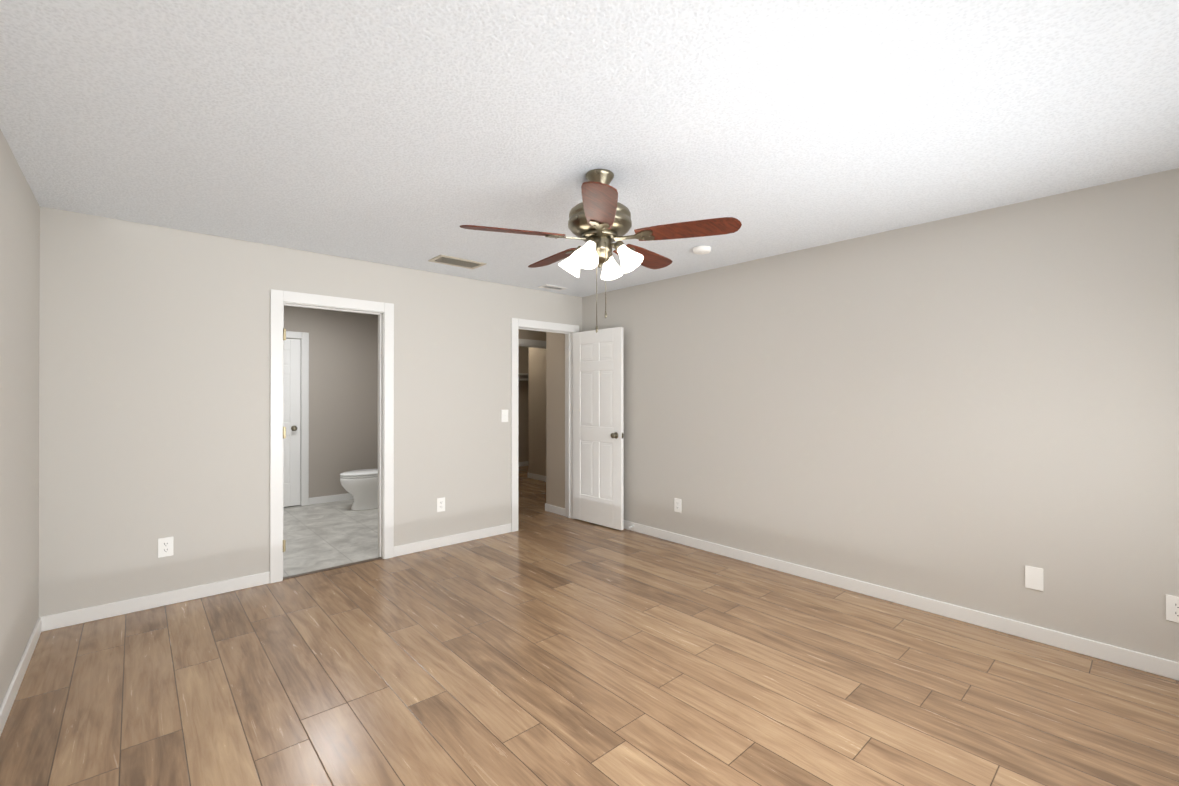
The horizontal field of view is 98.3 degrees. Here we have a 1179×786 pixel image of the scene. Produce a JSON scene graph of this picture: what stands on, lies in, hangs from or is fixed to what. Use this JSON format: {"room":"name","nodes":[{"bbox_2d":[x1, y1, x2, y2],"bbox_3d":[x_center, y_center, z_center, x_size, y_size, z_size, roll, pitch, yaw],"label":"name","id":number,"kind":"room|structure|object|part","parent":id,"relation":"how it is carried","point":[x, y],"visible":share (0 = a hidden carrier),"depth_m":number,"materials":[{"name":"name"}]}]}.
{"room":"empty bedroom","nodes":[
{"label":"empty bedroom","id":0,"kind":"room"},
{"bbox_2d":[0,129,39,705],"bbox_3d":[-1.534,0.144,1.015,0.120,2.440,5.240,0,0,-42],"label":"wall","id":1,"kind":"structure","parent":0,"point":[19,382],"depth_m":2.39,"materials":[{"name":"grey paint"}]},
{"bbox_2d":[0,616,47,735],"bbox_3d":[-1.484,1.321,1.056,0.013,0.085,5.000,0,0,-42],"label":"baseboard","id":2,"kind":"structure","parent":1,"relation":"attached to","point":[41,625],"depth_m":2.40,"materials":[{"name":"white wood"}]},
{"bbox_2d":[39,206,581,616],"bbox_3d":[-1.614,0.152,4.376,4.240,2.440,0.120,0,0,-42],"label":"wall","id":3,"kind":"structure","parent":0,"point":[154,384],"depth_m":3.41,"materials":[{"name":"grey paint"}]},
{"bbox_2d":[48,572,269,629],"bbox_3d":[-2.714,1.327,3.298,1.105,0.085,0.017,0,0,-42],"label":"baseboard","id":4,"kind":"structure","parent":3,"relation":"attached to","point":[79,616],"depth_m":3.24,"materials":[{"name":"white wood"}]},
{"bbox_2d":[158,536,173,557],"bbox_3d":[-2.735,0.994,3.287,0.076,0.122,0.008,0,0,-42],"label":"electrical outlet","id":5,"kind":"object","parent":3,"relation":"attached to","point":[165,547],"visible":1,"depth_m":3.28,"materials":[{"name":"white plastic"}]},
{"bbox_2d":[270,289,393,582],"bbox_3d":[-2.016,0.312,4.016,0.886,2.118,0.156,0,0,-42],"label":"trim","id":6,"kind":"structure","parent":3,"relation":"attached to","point":[280,299],"depth_m":3.94,"materials":[{"name":"white wood"}]},
{"bbox_2d":[283,557,382,579],"bbox_3d":[-1.993,1.367,3.987,0.720,0.007,0.040,0,0,-42],"label":"threshold","id":7,"kind":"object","parent":3,"relation":"attached to","point":[326,569],"depth_m":3.96,"materials":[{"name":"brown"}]},
{"bbox_2d":[437,497,444,511],"bbox_3d":[-1.325,0.997,4.546,0.076,0.122,0.008,0,0,-42],"label":"electrical outlet","id":8,"kind":"object","parent":3,"relation":"attached to","point":[440,504],"visible":1,"depth_m":4.54,"materials":[{"name":"white plastic"}]},
{"bbox_2d":[394,523,510,556],"bbox_3d":[-1.208,1.330,4.647,1.160,0.085,0.013,0,0,-42],"label":"baseboard","id":9,"kind":"structure","parent":3,"relation":"attached to","point":[405,549],"depth_m":4.60,"materials":[{"name":"white wood"}]},
{"bbox_2d":[501,410,507,421],"bbox_3d":[-0.825,0.224,4.987,0.076,0.122,0.019,0,0,-42],"label":"light switch","id":10,"kind":"object","parent":3,"relation":"attached to","point":[504,415],"visible":1,"depth_m":4.99,"materials":[{"name":"white plastic"}]},
{"bbox_2d":[511,318,578,531],"bbox_3d":[-0.491,0.316,5.378,0.876,2.118,0.156,0,0,-42],"label":"trim","id":11,"kind":"structure","parent":3,"relation":"attached to","point":[568,330],"depth_m":5.32,"materials":[{"name":"white wood"}]},
{"bbox_2d":[573,327,623,529],"bbox_3d":[0.091,0.353,5.317,0.155,2.019,0.706,0,0,-42],"label":"door","id":12,"kind":"structure","parent":3,"relation":"in","point":[598,446],"depth_m":5.27,"materials":[{"name":"white wood"}]},
{"bbox_3d":[0.291,0.424,5.093,0.155,0.066,0.106,0,0,-42],"label":"knob","id":13,"kind":"part","parent":12,"relation":"part of","materials":[{"name":"silver metal"}]},
{"bbox_2d":[284,305,377,497],"bbox_3d":[-3.602,0.157,6.220,2.170,2.440,0.120,0,0,-42],"label":"wall","id":14,"kind":"structure","parent":0,"point":[343,391],"depth_m":6.50,"materials":[{"name":"beige paint"}]},
{"bbox_2d":[283,339,300,506],"bbox_3d":[-3.799,0.355,5.991,0.706,2.019,0.155,0,0,-42],"label":"bathroom door","id":15,"kind":"structure","parent":14,"relation":"in","point":[292,352],"depth_m":6.15,"materials":[{"name":"white wood"}]},
{"bbox_2d":[286,331,308,505],"bbox_3d":[-3.826,0.317,6.020,0.876,2.118,0.156,0,0,-42],"label":"trim","id":16,"kind":"structure","parent":14,"relation":"attached to","point":[303,337],"depth_m":6.22,"materials":[{"name":"white wood"}]},
{"bbox_2d":[309,493,352,504],"bbox_3d":[-3.116,1.335,6.563,0.905,0.085,0.013,0,0,-42],"label":"baseboard","id":17,"kind":"structure","parent":14,"relation":"attached to","point":[329,498],"depth_m":6.41,"materials":[{"name":"white wood"}]},
{"bbox_2d":[518,347,528,461],"bbox_3d":[-2.143,0.163,8.918,3.300,2.440,0.100,0,0,-42],"label":"wall","id":18,"kind":"structure","parent":0,"point":[523,408],"depth_m":9.65,"materials":[{"name":"beige paint"}]},
{"bbox_2d":[518,461,527,466],"bbox_3d":[-1.285,1.343,9.605,1.100,0.085,0.013,0,0,-42],"label":"baseboard","id":19,"kind":"structure","parent":18,"relation":"attached to","point":[525,463],"depth_m":9.62,"materials":[{"name":"white wood"}]},
{"bbox_2d":[518,373,528,380],"bbox_3d":[-1.173,-0.293,9.484,1.100,0.125,0.350,0,0,-42],"label":"closet shelf","id":20,"kind":"object","parent":18,"relation":"attached to","point":[523,376],"visible":0.17,"depth_m":9.56,"materials":[{"name":"white wood"}]},
{"bbox_2d":[518,329,545,344],"bbox_3d":[-0.778,0.160,7.389,3.300,2.440,0.100,0,0,-42],"label":"wall","id":21,"kind":"structure","parent":0,"point":[531,335],"depth_m":7.28,"materials":[{"name":"beige paint"}]},
{"bbox_2d":[518,339,545,348],"bbox_3d":[-0.902,0.309,7.265,1.310,2.140,0.119,0,0,-42],"label":"trim","id":22,"kind":"structure","parent":21,"relation":"attached to","point":[532,343],"depth_m":7.27,"materials":[{"name":"white wood"}]},
{"bbox_2d":[528,347,545,475],"bbox_3d":[-0.698,0.161,8.050,0.100,2.440,0.780,0,0,-42],"label":"wall","id":23,"kind":"structure","parent":0,"point":[537,415],"depth_m":8.12,"materials":[{"name":"beige paint"}]},
{"bbox_2d":[527,473,545,481],"bbox_3d":[-0.744,1.339,8.013,0.013,0.085,0.793,0,0,-42],"label":"baseboard","id":24,"kind":"structure","parent":23,"relation":"attached to","point":[529,475],"depth_m":8.12,"materials":[{"name":"white wood"}]},
{"bbox_2d":[546,332,564,507],"bbox_3d":[-0.333,0.156,5.855,0.120,2.440,0.380,0,0,-42],"label":"wall","id":25,"kind":"structure","parent":0,"point":[555,419],"depth_m":5.83,"materials":[{"name":"beige paint"}]},
{"bbox_2d":[545,503,564,515],"bbox_3d":[-0.394,1.333,5.819,0.013,0.085,0.373,0,0,-42],"label":"baseboard","id":26,"kind":"structure","parent":25,"relation":"attached to","point":[554,509],"depth_m":5.80,"materials":[{"name":"white wood"}]},
{"bbox_2d":[0,466,1178,785],"bbox_3d":[-0.419,1.423,4.642,6.620,0.100,9.170,0,0,-42],"label":"floor","id":27,"kind":"structure","parent":0,"point":[570,652],"depth_m":2.39,"materials":[{"name":"brown wood"}]},
{"bbox_2d":[340,469,377,509],"bbox_3d":[-2.611,0.988,6.152,0.750,0.778,0.456,0,0,-42],"label":"toilet","id":28,"kind":"object","parent":27,"relation":"on","point":[361,486],"visible":0.42,"depth_m":5.97,"materials":[{"name":"white ceramic"}]},
{"bbox_2d":[0,0,1178,296],"bbox_3d":[-0.419,-1.117,4.648,6.620,0.100,9.170,0,0,-42],"label":"ceiling","id":29,"kind":"structure","parent":0,"point":[414,134],"depth_m":1.97,"materials":[{"name":"white paint"}]},
{"bbox_2d":[428,255,486,268],"bbox_3d":[-1.074,-1.064,4.151,0.400,0.009,0.230,0,0,-42],"label":"ceiling vent","id":30,"kind":"object","parent":29,"relation":"in","point":[455,261],"visible":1,"depth_m":4.14,"materials":[{"name":"beige metal"}]},
{"bbox_2d":[538,284,567,290],"bbox_3d":[-0.367,-1.062,5.130,0.270,0.009,0.140,0,0,-42],"label":"ceiling vent","id":31,"kind":"object","parent":29,"relation":"in","point":[552,287],"visible":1,"depth_m":5.11,"materials":[{"name":"white metal"}]},
{"bbox_2d":[460,169,741,332],"bbox_3d":[0.044,-0.679,2.541,1.267,0.787,1.255,0,0,-42],"label":"ceiling fan","id":32,"kind":"object","parent":29,"relation":"hanging from","point":[599,221],"visible":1,"depth_m":2.40,"materials":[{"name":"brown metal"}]},
{"bbox_2d":[693,246,710,254],"bbox_3d":[0.830,-1.050,3.760,0.134,0.038,0.134,0,0,-42],"label":"smoke detector","id":33,"kind":"object","parent":29,"relation":"attached to","point":[700,250],"visible":1,"depth_m":3.72,"materials":[{"name":"white plastic"}]},
{"bbox_2d":[582,168,1178,661],"bbox_3d":[1.668,0.150,3.794,0.120,2.440,5.120,0,0,-42],"label":"wall","id":34,"kind":"structure","parent":0,"point":[978,410],"depth_m":3.12,"materials":[{"name":"grey paint"}]},
{"bbox_2d":[674,498,680,512],"bbox_3d":[0.808,1.028,4.659,0.008,0.122,0.076,0,0,-42],"label":"electrical outlet","id":35,"kind":"object","parent":34,"relation":"attached to","point":[677,505],"visible":1,"depth_m":4.66,"materials":[{"name":"white plastic"}]},
{"bbox_2d":[624,520,1178,680],"bbox_3d":[1.568,1.328,3.783,0.040,0.085,5.000,0,0,-42],"label":"baseboard","id":36,"kind":"structure","parent":34,"relation":"attached to","point":[1134,660],"depth_m":3.09,"materials":[{"name":"white wood"}]},
{"bbox_2d":[1025,565,1042,590],"bbox_3d":[2.457,1.023,2.814,0.007,0.122,0.076,0,0,-42],"label":"blank wall plate","id":37,"kind":"object","parent":34,"relation":"attached to","point":[1033,577],"visible":1,"depth_m":2.81,"materials":[{"name":"white plastic"}]},
{"bbox_2d":[1166,594,1178,622],"bbox_3d":[2.803,1.032,2.425,0.008,0.122,0.076,0,0,-42],"label":"electrical outlet","id":38,"kind":"object","parent":34,"relation":"attached to","point":[1172,608],"visible":1,"depth_m":2.44,"materials":[{"name":"white plastic"}]}
]}

